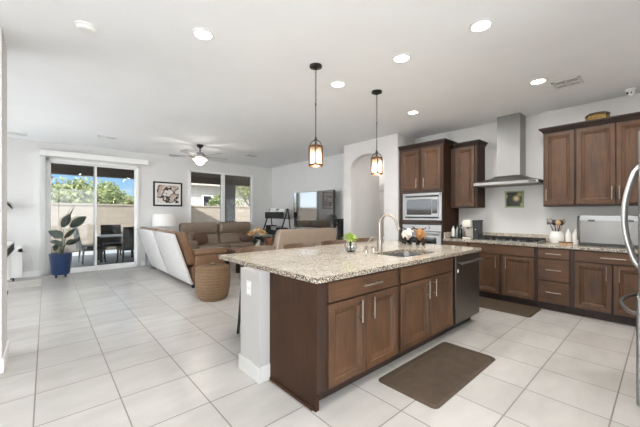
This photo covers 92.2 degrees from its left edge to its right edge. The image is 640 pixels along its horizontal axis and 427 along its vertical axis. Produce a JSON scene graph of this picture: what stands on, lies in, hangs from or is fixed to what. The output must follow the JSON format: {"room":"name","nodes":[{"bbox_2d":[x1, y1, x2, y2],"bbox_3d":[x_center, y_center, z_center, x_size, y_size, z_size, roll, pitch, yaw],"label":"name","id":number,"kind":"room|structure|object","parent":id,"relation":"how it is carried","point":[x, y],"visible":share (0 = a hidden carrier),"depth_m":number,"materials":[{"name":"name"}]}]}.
{"room":"open-plan kitchen","nodes":[
{"label":"open-plan kitchen","id":0,"kind":"room"},
{"bbox_2d":[0,26,6,358],"bbox_3d":[-3.864,-0.120,1.876,2.720,2.920,0.500,0,0,-42],"label":"wall","id":1,"kind":"structure","parent":0,"point":[3,49],"depth_m":2.72,"materials":[{"name":"paint"}]},
{"bbox_2d":[0,340,8,373],"bbox_3d":[-3.858,1.280,1.881,2.735,0.120,0.530,0,0,-42],"label":"baseboard","id":2,"kind":"structure","parent":1,"relation":"attached to","point":[3,361],"depth_m":2.67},
{"bbox_2d":[7,137,271,275],"bbox_3d":[-4.500,-0.120,8.143,10.100,2.920,0.150,0,0,-42],"label":"wall","id":3,"kind":"structure","parent":0,"point":[23,155],"depth_m":7.21,"materials":[{"name":"paint"}]},
{"bbox_2d":[40,155,44,273],"bbox_3d":[-5.983,0.010,6.647,0.086,2.540,0.085,0,0,-42],"label":"vertical blind","id":4,"kind":"object","parent":3,"relation":"attached to","point":[40,155],"visible":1,"depth_m":6.62,"materials":[{"name":"white plastic"}]},
{"bbox_2d":[14,261,148,278],"bbox_3d":[-4.935,1.280,7.646,8.790,0.120,0.015,0,0,-42],"label":"baseboard","id":5,"kind":"structure","parent":3,"relation":"attached to","point":[29,273],"depth_m":6.58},
{"bbox_2d":[46,158,138,275],"bbox_3d":[-5.341,0.062,7.335,1.770,2.555,0.140,0,0,-42],"label":"door","id":6,"kind":"structure","parent":3,"relation":"in","point":[95,267],"depth_m":7.32,"materials":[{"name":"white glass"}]},
{"bbox_2d":[40,149,147,165],"bbox_3d":[-5.236,-1.323,7.293,2.070,0.125,0.138,0,0,-42],"label":"blind valance","id":7,"kind":"object","parent":3,"relation":"attached to","point":[51,153],"visible":0.97,"depth_m":7.14,"materials":[{"name":"white plastic"}]},
{"bbox_2d":[153,181,181,205],"bbox_3d":[-4.122,-0.537,8.357,0.730,0.655,0.030,0,0,-42],"label":"framed sketch","id":8,"kind":"object","parent":3,"relation":"attached to","point":[164,193],"visible":1,"depth_m":8.35,"materials":[{"name":"white paper"}]},
{"bbox_2d":[189,170,254,224],"bbox_3d":[-2.970,-0.455,9.424,2.110,1.610,0.170,0,0,-42],"label":"window","id":9,"kind":"structure","parent":3,"relation":"in","point":[190,171],"depth_m":9.40,"materials":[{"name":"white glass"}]},
{"bbox_2d":[51,163,249,186],"bbox_3d":[-5.111,-1.310,9.507,13.000,0.300,2.700,0,0,-42],"label":"roof","id":10,"kind":"structure","parent":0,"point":[61,169],"depth_m":9.85,"materials":[{"name":"brown paint"}]},
{"bbox_2d":[241,267,269,366],"bbox_3d":[0.459,0.902,3.490,2.795,0.876,0.315,0,0,-42],"label":"wall","id":11,"kind":"structure","parent":0,"point":[255,308],"depth_m":2.50,"materials":[{"name":"paint"}]},
{"bbox_2d":[238,353,269,383],"bbox_3d":[0.453,1.275,3.485,2.810,0.130,0.345,0,0,-42],"label":"baseboard","id":12,"kind":"structure","parent":11,"relation":"attached to","point":[261,374],"depth_m":2.48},
{"bbox_2d":[272,153,343,243],"bbox_3d":[-0.268,-0.120,9.110,0.130,2.920,4.030,0,0,-42],"label":"wall","id":13,"kind":"structure","parent":0,"point":[287,180],"depth_m":9.23,"materials":[{"name":"paint"}]},
{"bbox_2d":[0,0,639,167],"bbox_3d":[-0.602,-1.640,3.761,10.100,0.120,11.820,0,0,-42],"label":"ceiling","id":14,"kind":"structure","parent":0,"point":[143,80],"depth_m":3.28,"materials":[{"name":"paint"}]},
{"bbox_2d":[74,20,96,34],"bbox_3d":[-1.967,-1.557,2.587,0.156,0.044,0.156,0,0,-42],"label":"ceiling light","id":15,"kind":"object","parent":14,"relation":"attached to","point":[85,27],"visible":1,"depth_m":2.55,"materials":[{"name":"white plastic"}]},
{"bbox_2d":[169,144,226,165],"bbox_3d":[-2.716,-1.320,7.089,1.245,0.520,1.286,0,0,-42],"label":"ceiling fan","id":16,"kind":"object","parent":14,"relation":"hanging from","point":[199,160],"visible":1,"depth_m":6.97,"materials":[{"name":"metal"}]},
{"bbox_2d":[191,27,214,40],"bbox_3d":[-1.025,-1.574,2.702,0.190,0.012,0.190,0,0,-42],"label":"recessed light","id":17,"kind":"object","parent":14,"relation":"in","point":[205,34],"visible":1,"depth_m":2.69,"materials":[{"name":"white plastic"}]},
{"bbox_2d":[309,63,322,166],"bbox_3d":[-0.045,-1.045,3.279,0.148,1.070,0.148,0,0,-42],"label":"pendant lamp","id":18,"kind":"object","parent":14,"relation":"hanging from","point":[313,66],"visible":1,"depth_m":3.27,"materials":[{"name":"black metal"}]},
{"bbox_2d":[330,81,344,87],"bbox_3d":[0.215,-1.574,3.745,0.190,0.012,0.190,0,0,-42],"label":"recessed light","id":19,"kind":"object","parent":14,"relation":"in","point":[336,84],"visible":1,"depth_m":3.74,"materials":[{"name":"white"}]},
{"bbox_2d":[371,89,382,174],"bbox_3d":[0.731,-1.045,3.970,0.148,1.070,0.148,0,0,-42],"label":"pendant lamp","id":20,"kind":"object","parent":14,"relation":"hanging from","point":[377,91],"visible":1,"depth_m":3.96,"materials":[{"name":"black metal"}]},
{"bbox_2d":[392,53,410,62],"bbox_3d":[0.827,-1.574,3.118,0.190,0.012,0.190,0,0,-42],"label":"recessed light","id":21,"kind":"object","parent":14,"relation":"in","point":[402,57],"visible":1,"depth_m":3.11,"materials":[{"name":"white"}]},
{"bbox_2d":[468,18,493,32],"bbox_3d":[1.348,-1.574,2.578,0.190,0.012,0.190,0,0,-42],"label":"recessed light","id":22,"kind":"object","parent":14,"relation":"in","point":[480,25],"visible":1,"depth_m":2.57,"materials":[{"name":"white plastic"}]},
{"bbox_2d":[529,78,547,84],"bbox_3d":[2.594,-1.574,3.659,0.190,0.012,0.190,0,0,-42],"label":"recessed light","id":23,"kind":"object","parent":14,"relation":"in","point":[538,80],"visible":1,"depth_m":3.66,"materials":[{"name":"white plastic"}]},
{"bbox_2d":[551,76,583,89],"bbox_3d":[2.979,-1.574,3.708,0.280,0.012,0.270,0,0,-42],"label":"ceiling vent","id":24,"kind":"object","parent":14,"relation":"in","point":[577,80],"visible":1,"depth_m":3.70,"materials":[{"name":"metal"}]},
{"bbox_2d":[625,87,635,95],"bbox_3d":[3.923,-1.533,3.891,0.106,0.092,0.100,0,0,-42],"label":"security camera","id":25,"kind":"object","parent":14,"relation":"attached to","point":[630,91],"visible":1,"depth_m":3.87,"materials":[{"name":"white plastic"}]},
{"bbox_2d":[0,261,639,426],"bbox_3d":[-0.562,1.390,3.716,10.100,0.100,11.700,0,0,-42],"label":"floor","id":26,"kind":"structure","parent":0,"point":[138,346],"depth_m":2.65,"materials":[{"name":"tile"}]},
{"bbox_2d":[7,241,13,293],"bbox_3d":[-6.028,0.940,5.144,1.230,0.800,1.700,0,0,-42],"label":"console table","id":27,"kind":"object","parent":26,"relation":"on","point":[10,244],"visible":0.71,"depth_m":6.03,"materials":[{"name":"white metal"}]},
{"bbox_2d":[10,246,21,277],"bbox_3d":[-6.324,0.990,6.356,0.260,0.660,0.045,0,0,-42],"label":"panel","id":28,"kind":"object","parent":26,"relation":"on","point":[16,255],"visible":0.53,"depth_m":6.38,"materials":[{"name":"white plastic"}]},
{"bbox_2d":[7,279,41,289],"bbox_3d":[-5.654,1.333,5.845,0.560,0.011,0.750,0,0,-42],"label":"area rug","id":29,"kind":"object","parent":26,"relation":"on","point":[38,282],"visible":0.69,"depth_m":5.80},
{"bbox_2d":[48,206,86,277],"bbox_3d":[-5.397,0.575,6.590,0.752,1.531,0.400,0,0,-18],"label":"potted plant","id":30,"kind":"object","parent":26,"relation":"on","point":[60,263],"visible":1,"depth_m":6.51,"materials":[{"name":"green plant"}]},
{"bbox_2d":[145,251,150,267],"bbox_3d":[-4.105,1.010,7.999,0.700,0.660,0.450,0,0,-42],"label":"end table","id":31,"kind":"object","parent":26,"relation":"on","point":[146,256],"visible":0.07,"depth_m":7.90,"materials":[{"name":"grey"}]},
{"bbox_2d":[152,214,175,229],"bbox_3d":[-4.051,0.340,8.014,0.570,0.679,0.570,0,0,-42],"label":"table lamp","id":32,"kind":"object","parent":31,"relation":"on","point":[164,220],"visible":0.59,"depth_m":7.79,"materials":[{"name":"white fabric"}]},
{"bbox_2d":[137,227,226,287],"bbox_3d":[-3.085,0.825,6.658,1.000,1.030,2.850,0,0,-42],"label":"reclining sofa","id":33,"kind":"object","parent":26,"relation":"on","point":[171,252],"visible":0.9,"depth_m":5.75,"materials":[{"name":"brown leather"}]},
{"bbox_2d":[140,227,156,230],"bbox_3d":[-3.749,0.615,7.018,0.366,0.610,1.350,0,0,-42],"label":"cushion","id":34,"kind":"object","parent":33,"relation":"on","point":[147,228],"depth_m":6.75,"materials":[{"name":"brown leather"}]},
{"bbox_2d":[157,229,194,264],"bbox_3d":[-2.788,0.615,5.938,0.366,0.610,1.300,0,0,-42],"label":"cushion","id":35,"kind":"object","parent":33,"relation":"on","point":[178,250],"depth_m":5.51,"materials":[{"name":"brown leather"}]},
{"bbox_2d":[195,262,230,301],"bbox_3d":[-1.701,1.049,4.898,0.540,0.578,0.540,0,0,-42],"label":"wicker basket","id":36,"kind":"object","parent":26,"relation":"on","point":[212,280],"visible":1,"depth_m":4.69,"materials":[{"name":"wicker"}]},
{"bbox_2d":[179,222,263,260],"bbox_3d":[-2.782,0.790,8.776,2.230,1.100,0.972,0,0,-42],"label":"sofa","id":37,"kind":"object","parent":26,"relation":"on","point":[228,234],"visible":0.5,"depth_m":8.84,"materials":[{"name":"beige leather"}]},
{"bbox_2d":[194,233,207,244],"bbox_3d":[-3.181,0.660,8.239,0.184,0.312,0.420,0,0,36],"label":"throw pillow","id":38,"kind":"object","parent":37,"relation":"on","point":[202,238],"visible":0.93,"depth_m":8.18,"materials":[{"name":"brown fabric"}]},
{"bbox_2d":[207,233,218,242],"bbox_3d":[-3.375,0.740,8.653,1.060,0.360,0.324,0,0,-42],"label":"cushion","id":39,"kind":"object","parent":37,"relation":"on","point":[212,237],"depth_m":8.81,"materials":[{"name":"beige fabric"}]},
{"bbox_2d":[198,243,228,248],"bbox_3d":[-2.987,0.900,8.398,0.820,0.160,0.680,0,0,-42],"label":"seat cushion","id":40,"kind":"object","parent":37,"relation":"on","point":[208,245],"depth_m":8.28,"materials":[{"name":"beige leather"}]},
{"bbox_2d":[218,232,242,242],"bbox_3d":[-2.575,0.740,9.364,1.040,0.360,0.324,0,0,-42],"label":"cushion","id":41,"kind":"object","parent":37,"relation":"on","point":[223,237],"depth_m":9.13,"materials":[{"name":"beige fabric"}]},
{"bbox_2d":[222,241,255,247],"bbox_3d":[-2.367,0.900,8.950,0.800,0.160,0.680,0,0,-42],"label":"seat cushion","id":42,"kind":"object","parent":37,"relation":"on","point":[231,243],"depth_m":8.77,"materials":[{"name":"beige leather"}]},
{"bbox_2d":[239,232,251,241],"bbox_3d":[-2.195,0.680,9.117,0.380,0.274,0.176,0,0,-25],"label":"throw pillow","id":43,"kind":"object","parent":37,"relation":"on","point":[244,237],"visible":0.91,"depth_m":9.05,"materials":[{"name":"brown fabric"}]},
{"bbox_2d":[225,244,273,272],"bbox_3d":[-1.580,1.080,7.629,1.420,0.520,0.700,0,0,-42],"label":"coffee table","id":44,"kind":"object","parent":26,"relation":"on","point":[231,250],"visible":0.32,"depth_m":7.15,"materials":[{"name":"brown wood"}]},
{"bbox_2d":[247,227,267,245],"bbox_3d":[-1.507,0.574,7.528,0.513,0.489,0.468,0,0,7],"label":"flower vase","id":45,"kind":"object","parent":44,"relation":"on","point":[257,239],"visible":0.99,"depth_m":7.46,"materials":[{"name":"white ceramic"}]},
{"bbox_2d":[237,245,275,333],"bbox_3d":[-0.641,0.860,3.459,0.514,0.964,0.463,0,0,-42],"label":"bar stool","id":46,"kind":"object","parent":26,"relation":"on","point":[265,247],"visible":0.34,"depth_m":3.52,"materials":[{"name":"beige leather"}]},
{"bbox_2d":[261,208,290,242],"bbox_3d":[-1.423,0.590,9.482,0.798,1.515,1.024,0,0,-42],"label":"magazine rack","id":47,"kind":"object","parent":26,"relation":"on","point":[273,215],"visible":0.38,"depth_m":9.33,"materials":[{"name":"black metal"}]},
{"bbox_2d":[263,229,276,234],"bbox_3d":[-1.377,0.550,9.522,0.440,0.140,1.020,0,0,-42],"label":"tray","id":48,"kind":"object","parent":47,"relation":"on","point":[272,232],"depth_m":9.29,"materials":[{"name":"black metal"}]},
{"bbox_2d":[265,212,289,218],"bbox_3d":[-1.333,0.040,9.562,0.240,0.200,1.020,0,0,-42],"label":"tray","id":49,"kind":"object","parent":47,"relation":"on","point":[273,215],"depth_m":9.37,"materials":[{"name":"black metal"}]},
{"bbox_2d":[283,242,314,248],"bbox_3d":[-0.178,0.860,3.871,0.514,0.964,0.463,0,0,-42],"label":"bar stool","id":50,"kind":"object","parent":26,"relation":"on","point":[301,244],"visible":0.13,"depth_m":4.06,"materials":[{"name":"beige leather"}]},
{"bbox_2d":[274,227,336,249],"bbox_3d":[-0.529,0.815,6.508,1.620,1.050,1.072,0,0,-42],"label":"reclining loveseat","id":51,"kind":"object","parent":26,"relation":"on","point":[282,236],"visible":0.12,"depth_m":6.01,"materials":[{"name":"brown leather"}]},
{"bbox_2d":[269,268,397,411],"bbox_3d":[0.152,0.903,2.592,0.977,0.874,0.616,0,0,-42],"label":"base cabinet","id":52,"kind":"object","parent":26,"relation":"on","point":[326,337],"visible":0.95,"depth_m":2.30,"materials":[{"name":"brown wood"}]},
{"bbox_2d":[321,240,346,244],"bbox_3d":[0.285,0.860,4.283,0.514,0.964,0.463,0,0,-42],"label":"bar stool","id":53,"kind":"object","parent":26,"relation":"on","point":[327,242],"visible":0.2,"depth_m":4.47,"materials":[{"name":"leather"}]},
{"bbox_2d":[338,219,343,239],"bbox_3d":[0.530,0.730,7.959,0.172,1.220,0.108,0,0,-42],"label":"tower speaker","id":54,"kind":"object","parent":26,"relation":"on","point":[340,221],"visible":0.52,"depth_m":7.91},
{"bbox_2d":[352,238,373,241],"bbox_3d":[0.749,0.860,4.695,0.514,0.964,0.463,0,0,-42],"label":"bar stool","id":55,"kind":"object","parent":26,"relation":"on","point":[358,239],"visible":0.07,"depth_m":4.90,"materials":[{"name":"beige leather"}]},
{"bbox_2d":[391,257,452,361],"bbox_3d":[0.914,0.903,3.269,1.058,0.874,0.616,0,0,-42],"label":"base cabinet","id":56,"kind":"object","parent":26,"relation":"on","point":[425,290],"visible":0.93,"depth_m":3.01,"materials":[{"name":"brown wood"}]},
{"bbox_2d":[219,240,481,283],"bbox_3d":[0.490,0.445,3.538,2.765,0.038,1.565,0,0,-42],"label":"countertop","id":57,"kind":"structure","parent":56,"relation":"on","point":[323,263],"depth_m":2.95,"materials":[{"name":"stone"}]},
{"bbox_2d":[340,233,357,251],"bbox_3d":[0.346,0.315,3.464,0.217,0.222,0.199,0,0,39],"label":"potted plant","id":58,"kind":"object","parent":57,"relation":"on","point":[350,246],"visible":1,"depth_m":3.42,"materials":[{"name":"green plant"}]},
{"bbox_2d":[344,242,356,251],"bbox_3d":[0.344,0.370,3.465,0.144,0.112,0.144,0,0,-42],"label":"bowl","id":59,"kind":"object","parent":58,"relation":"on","point":[349,246],"depth_m":3.41,"materials":[{"name":"clear glass"}]},
{"bbox_2d":[377,214,400,250],"bbox_3d":[0.787,0.211,3.508,0.275,0.430,0.110,0,0,26],"label":"kitchen faucet","id":60,"kind":"object","parent":57,"relation":"on","point":[380,242],"visible":0.98,"depth_m":3.51,"materials":[{"name":"silver metal"}]},
{"bbox_2d":[388,252,422,256],"bbox_3d":[0.934,0.552,3.388,0.720,0.176,0.460,0,0,-42],"label":"undermount sink","id":61,"kind":"object","parent":57,"relation":"in","point":[402,254],"visible":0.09,"depth_m":3.69,"materials":[{"name":"metal"}]},
{"bbox_2d":[401,227,414,243],"bbox_3d":[1.247,0.302,4.391,0.176,0.249,0.290,0,0,0],"label":"figurine","id":62,"kind":"object","parent":57,"relation":"on","point":[406,234],"visible":0.99,"depth_m":4.35,"materials":[{"name":"ceramic"}]},
{"bbox_2d":[413,227,425,244],"bbox_3d":[1.388,0.299,4.264,0.182,0.256,0.300,0,0,26],"label":"figurine","id":63,"kind":"object","parent":57,"relation":"on","point":[420,234],"visible":1,"depth_m":4.21,"materials":[{"name":"ceramic"}]},
{"bbox_2d":[398,138,458,244],"bbox_3d":[2.077,0.015,5.880,0.656,2.650,0.950,0,0,-42],"label":"tall cabinet","id":64,"kind":"object","parent":26,"relation":"on","point":[424,167],"visible":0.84,"depth_m":5.60,"materials":[{"name":"brown wood"}]},
{"bbox_2d":[402,192,441,219],"bbox_3d":[2.046,-0.137,5.872,0.536,0.497,0.825,0,0,-42],"label":"microwave","id":65,"kind":"object","parent":64,"relation":"in","point":[417,206],"visible":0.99,"depth_m":5.66,"materials":[{"name":"silver metal"}]},
{"bbox_2d":[402,223,441,244],"bbox_3d":[2.021,0.547,5.850,0.603,0.735,0.825,0,0,-42],"label":"oven","id":66,"kind":"object","parent":64,"relation":"in","point":[433,232],"visible":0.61,"depth_m":5.55,"materials":[{"name":"silver metal"}]},
{"bbox_2d":[379,342,494,408],"bbox_3d":[1.044,1.331,2.663,1.130,0.017,0.510,0,0,-42],"label":"floor mat","id":67,"kind":"object","parent":26,"relation":"on","point":[433,377],"visible":1,"depth_m":2.54,"materials":[{"name":"brown rubber"}]},
{"bbox_2d":[443,241,468,246],"bbox_3d":[2.504,0.903,5.400,0.656,0.874,0.431,0,0,-42],"label":"base cabinet","id":68,"kind":"object","parent":26,"relation":"on","point":[453,243],"visible":0.05,"depth_m":5.19,"materials":[{"name":"brown wood"}]},
{"bbox_2d":[446,252,483,331],"bbox_3d":[1.576,0.906,3.829,0.665,0.868,0.654,0,0,-42],"label":"dishwasher","id":69,"kind":"object","parent":26,"relation":"on","point":[465,270],"visible":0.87,"depth_m":3.58,"materials":[{"name":"black metal"}]},
{"bbox_2d":[469,242,537,306],"bbox_3d":[2.958,0.903,4.890,0.656,0.874,0.931,0,0,-42],"label":"base cabinet","id":70,"kind":"object","parent":26,"relation":"on","point":[508,273],"visible":0.86,"depth_m":4.62,"materials":[{"name":"brown wood"}]},
{"bbox_2d":[479,296,540,316],"bbox_3d":[2.591,1.331,4.524,0.565,0.017,0.985,0,0,-42],"label":"floor mat","id":71,"kind":"object","parent":26,"relation":"on","point":[488,303],"visible":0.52,"depth_m":4.36,"materials":[{"name":"brown rubber"}]},
{"bbox_2d":[537,247,573,313],"bbox_3d":[3.401,0.903,4.392,0.656,0.874,0.397,0,0,-42],"label":"base cabinet","id":72,"kind":"object","parent":26,"relation":"on","point":[554,265],"visible":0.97,"depth_m":4.19,"materials":[{"name":"brown wood"}]},
{"bbox_2d":[573,249,637,325],"bbox_3d":[3.800,0.903,3.943,0.656,0.874,0.801,0,0,-42],"label":"base cabinet","id":73,"kind":"object","parent":26,"relation":"on","point":[600,278],"visible":0.97,"depth_m":3.83,"materials":[{"name":"brown wood"}]},
{"bbox_2d":[619,131,639,405],"bbox_3d":[2.708,0.390,2.094,0.906,1.900,0.968,0,0,-42],"label":"refrigerator","id":74,"kind":"object","parent":26,"relation":"on","point":[635,260],"visible":1,"depth_m":2.24,"materials":[{"name":"metal"}]},
{"bbox_3d":[4.324,0.903,3.354,0.656,0.874,0.773,0,0,-42],"label":"base cabinet","id":75,"kind":"object","parent":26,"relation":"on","visible":0},
{"bbox_2d":[443,231,637,253],"bbox_3d":[3.481,0.392,4.320,0.633,0.144,3.344,0,0,-42],"label":"countertop","id":76,"kind":"structure","parent":75,"relation":"on","point":[447,235],"depth_m":4.59,"materials":[{"name":"stone"}]},
{"bbox_2d":[462,220,472,238],"bbox_3d":[2.593,0.263,5.345,0.260,0.326,0.150,0,0,-42],"label":"coffee maker","id":77,"kind":"object","parent":76,"relation":"on","point":[468,224],"visible":0.7,"depth_m":5.29,"materials":[{"name":"beige plastic"}]},
{"bbox_2d":[472,220,482,238],"bbox_3d":[2.699,0.265,5.269,0.222,0.320,0.095,0,0,-42],"label":"water tank","id":78,"kind":"object","parent":76,"relation":"on","point":[477,224],"visible":0.91,"depth_m":5.21,"materials":[{"name":"black plastic"}]},
{"bbox_2d":[474,235,546,243],"bbox_3d":[2.998,0.397,4.875,0.510,0.058,0.880,0,0,-42],"label":"gas cooktop","id":79,"kind":"object","parent":76,"relation":"in","point":[531,240],"visible":1,"depth_m":4.74,"materials":[{"name":"metal"}]},
{"bbox_2d":[549,231,564,243],"bbox_3d":[3.442,0.338,4.481,0.184,0.175,0.184,0,0,-42],"label":"utensil crock","id":80,"kind":"object","parent":76,"relation":"on","point":[555,237],"visible":0.91,"depth_m":4.42,"materials":[{"name":"white ceramic"}]},
{"bbox_2d":[565,228,571,241],"bbox_3d":[3.532,0.316,4.380,0.074,0.220,0.074,0,0,-42],"label":"oil bottle","id":81,"kind":"object","parent":76,"relation":"on","point":[568,237],"visible":0.75,"depth_m":4.36,"materials":[{"name":"white ceramic"}]},
{"bbox_2d":[572,229,578,244],"bbox_3d":[3.585,0.316,4.320,0.074,0.220,0.074,0,0,-42],"label":"oil bottle","id":82,"kind":"object","parent":76,"relation":"on","point":[575,241],"visible":0.85,"depth_m":4.30,"materials":[{"name":"white ceramic"}]},
{"bbox_2d":[577,215,637,248],"bbox_3d":[3.786,0.220,4.038,0.235,0.410,0.620,0,0,-42],"label":"countertop oven","id":83,"kind":"object","parent":76,"relation":"on","point":[592,230],"visible":0.98,"depth_m":4.00,"materials":[{"name":"grey metal"}]},
{"bbox_3d":[-0.311,0.910,8.583,0.575,0.860,1.640,0,0,-42],"label":"media console","id":84,"kind":"object","parent":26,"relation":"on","visible":0},
{"bbox_2d":[294,190,334,228],"bbox_3d":[-0.217,-0.072,8.520,0.255,1.106,1.700,0,0,-42],"label":"television","id":85,"kind":"object","parent":84,"relation":"on","point":[313,209],"visible":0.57,"depth_m":8.44,"materials":[{"name":"black plastic"}]},
{"bbox_2d":[344,134,414,241],"bbox_3d":[1.476,-0.120,6.981,1.175,2.920,1.470,0,0,-42],"label":"wall","id":86,"kind":"structure","parent":0,"point":[361,188],"depth_m":7.01,"materials":[{"name":"paint"}]},
{"bbox_2d":[379,160,383,183],"bbox_3d":[1.636,-0.120,7.880,1.080,2.920,2.800,0,0,-42],"label":"wall","id":87,"kind":"structure","parent":0,"point":[381,177],"depth_m":8.48,"materials":[{"name":"paint"}]},
{"bbox_2d":[379,183,383,239],"bbox_3d":[1.574,0.250,8.581,0.040,2.180,0.930,0,0,-42],"label":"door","id":88,"kind":"structure","parent":87,"relation":"in","point":[381,185],"depth_m":8.46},
{"bbox_2d":[415,93,639,234],"bbox_3d":[3.464,-0.120,4.915,0.130,2.920,4.260,0,0,-42],"label":"wall","id":89,"kind":"structure","parent":0,"point":[530,219],"depth_m":4.92,"materials":[{"name":"paint"}]},
{"bbox_2d":[451,139,487,207],"bbox_3d":[2.635,-0.680,5.462,0.378,1.140,0.510,0,0,-42],"label":"upper cabinet","id":90,"kind":"object","parent":89,"relation":"attached to","point":[468,157],"visible":1,"depth_m":5.36,"materials":[{"name":"brown wood"}]},
{"bbox_2d":[474,112,542,187],"bbox_3d":[3.023,-1.016,4.925,0.511,1.125,0.900,0,0,-42],"label":"range hood","id":91,"kind":"object","parent":89,"relation":"attached to","point":[511,129],"visible":0.9,"depth_m":4.88,"materials":[{"name":"metal"}]},
{"bbox_2d":[444,231,579,242],"bbox_3d":[3.497,0.373,4.335,0.588,0.106,3.344,0,0,-42],"label":"backsplash","id":92,"kind":"structure","parent":89,"relation":"attached to","point":[446,234],"depth_m":5.10,"materials":[{"name":"stone"}]},
{"bbox_2d":[505,190,523,207],"bbox_3d":[3.207,-0.243,5.088,0.020,0.277,0.270,0,0,-42],"label":"framed painting","id":93,"kind":"object","parent":89,"relation":"attached to","point":[513,199],"visible":1,"depth_m":5.08},
{"bbox_2d":[538,123,575,206],"bbox_3d":[3.489,-0.680,4.497,0.386,1.140,0.418,0,0,-42],"label":"upper cabinet","id":94,"kind":"object","parent":89,"relation":"attached to","point":[559,142],"visible":0.94,"depth_m":4.38,"materials":[{"name":"brown wood"}]},
{"bbox_2d":[575,112,639,205],"bbox_3d":[3.898,-0.680,4.037,0.386,1.140,0.810,0,0,-42],"label":"upper cabinet","id":95,"kind":"object","parent":89,"relation":"attached to","point":[607,147],"visible":0.99,"depth_m":4.00,"materials":[{"name":"brown wood"}]},
{"bbox_2d":[585,111,610,120],"bbox_3d":[3.757,-1.312,4.172,0.252,0.125,0.180,0,0,32],"label":"box","id":96,"kind":"object","parent":95,"relation":"on","point":[602,114],"visible":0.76,"depth_m":4.11,"materials":[{"name":"gold metal"}]},
{"label":"outside","id":97,"kind":"structure","parent":0,"visible":0},
{"bbox_2d":[71,252,133,267],"bbox_3d":[-4.240,1.351,10.784,20.000,0.015,3.449,0,0,-42],"label":"floor","id":98,"kind":"structure","parent":97,"point":[111,258],"depth_m":8.90,"materials":[{"name":"grey concrete"}]},
{"bbox_2d":[72,227,106,263],"bbox_3d":[-6.386,0.845,8.523,0.540,1.002,0.694,0,0,43],"label":"patio chair","id":99,"kind":"object","parent":98,"relation":"on","point":[76,234],"visible":0.89,"depth_m":8.31,"materials":[{"name":"plastic"}]},
{"bbox_2d":[100,225,121,258],"bbox_3d":[-6.484,0.845,9.620,0.540,1.002,0.694,0,0,-42],"label":"patio chair","id":100,"kind":"object","parent":98,"relation":"on","point":[105,229],"visible":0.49,"depth_m":9.75,"materials":[{"name":"plastic"}]},
{"bbox_2d":[97,234,132,262],"bbox_3d":[-5.942,0.980,9.102,0.980,0.729,0.800,0,0,-42],"label":"patio table","id":101,"kind":"object","parent":98,"relation":"on","point":[99,237],"visible":0.48,"depth_m":8.81,"materials":[{"name":"metal"}]},
{"bbox_2d":[116,227,133,262],"bbox_3d":[-5.229,0.845,8.523,0.694,1.002,0.540,0,0,43],"label":"patio chair","id":102,"kind":"object","parent":98,"relation":"on","point":[128,232],"visible":0.48,"depth_m":8.22,"materials":[{"name":"plastic"}]},
{"bbox_2d":[220,185,234,221],"bbox_3d":[-3.711,0.092,12.386,0.520,2.504,0.280,0,0,-42],"label":"column","id":103,"kind":"structure","parent":98,"relation":"on","point":[229,189],"depth_m":12.29,"materials":[{"name":"grey paint"}]},
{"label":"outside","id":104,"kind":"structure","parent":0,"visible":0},
{"bbox_2d":[72,250,133,255],"bbox_3d":[-9.970,1.410,11.207,60.000,0.100,90.000,0,0,-42],"label":"ground","id":105,"kind":"structure","parent":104,"point":[106,251],"depth_m":10.88,"materials":[{"name":"concrete"}]},
{"bbox_2d":[51,176,110,203],"bbox_3d":[-10.143,-0.087,12.153,3.186,2.906,2.153,0,0,-9],"label":"leafy tree","id":106,"kind":"object","parent":105,"relation":"on","point":[70,194],"visible":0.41,"depth_m":12.04,"materials":[{"name":"green plant"}]},
{"bbox_2d":[77,180,129,203],"bbox_3d":[-11.230,-0.232,16.040,2.468,3.195,2.509,0,0,-42],"label":"leafy tree","id":107,"kind":"object","parent":105,"relation":"on","point":[116,196],"visible":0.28,"depth_m":15.96,"materials":[{"name":"green plant"}]},
{"bbox_2d":[121,195,133,203],"bbox_3d":[-8.367,0.149,14.564,1.830,2.437,1.770,0,0,-42],"label":"leafy tree","id":108,"kind":"object","parent":105,"relation":"on","point":[130,201],"visible":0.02,"depth_m":14.29,"materials":[{"name":"green plant"}]},
{"bbox_2d":[51,203,249,252],"bbox_3d":[-7.878,0.490,11.864,44.000,1.740,0.260,0,0,-42],"label":"wall","id":109,"kind":"structure","parent":105,"relation":"on","point":[107,214],"depth_m":11.51,"materials":[{"name":"beige concrete"}]},
{"bbox_2d":[207,194,219,205],"bbox_3d":[-5.546,0.118,16.790,1.449,2.499,1.646,0,0,-42],"label":"leafy tree","id":110,"kind":"object","parent":105,"relation":"on","point":[215,201],"visible":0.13,"depth_m":16.42,"materials":[{"name":"green plant"}]},
{"bbox_2d":[191,183,248,205],"bbox_3d":[-8.680,-1.350,24.802,9.200,5.420,6.000,0,0,-42],"label":"house","id":111,"kind":"structure","parent":105,"relation":"on","point":[201,194],"depth_m":21.99,"materials":[{"name":"paint"}]},
{"bbox_2d":[235,186,249,205],"bbox_3d":[-4.624,-0.899,20.789,3.201,4.526,2.979,0,0,-42],"label":"leafy tree","id":112,"kind":"object","parent":105,"relation":"on","point":[243,190],"visible":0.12,"depth_m":20.36,"materials":[{"name":"green plant"}]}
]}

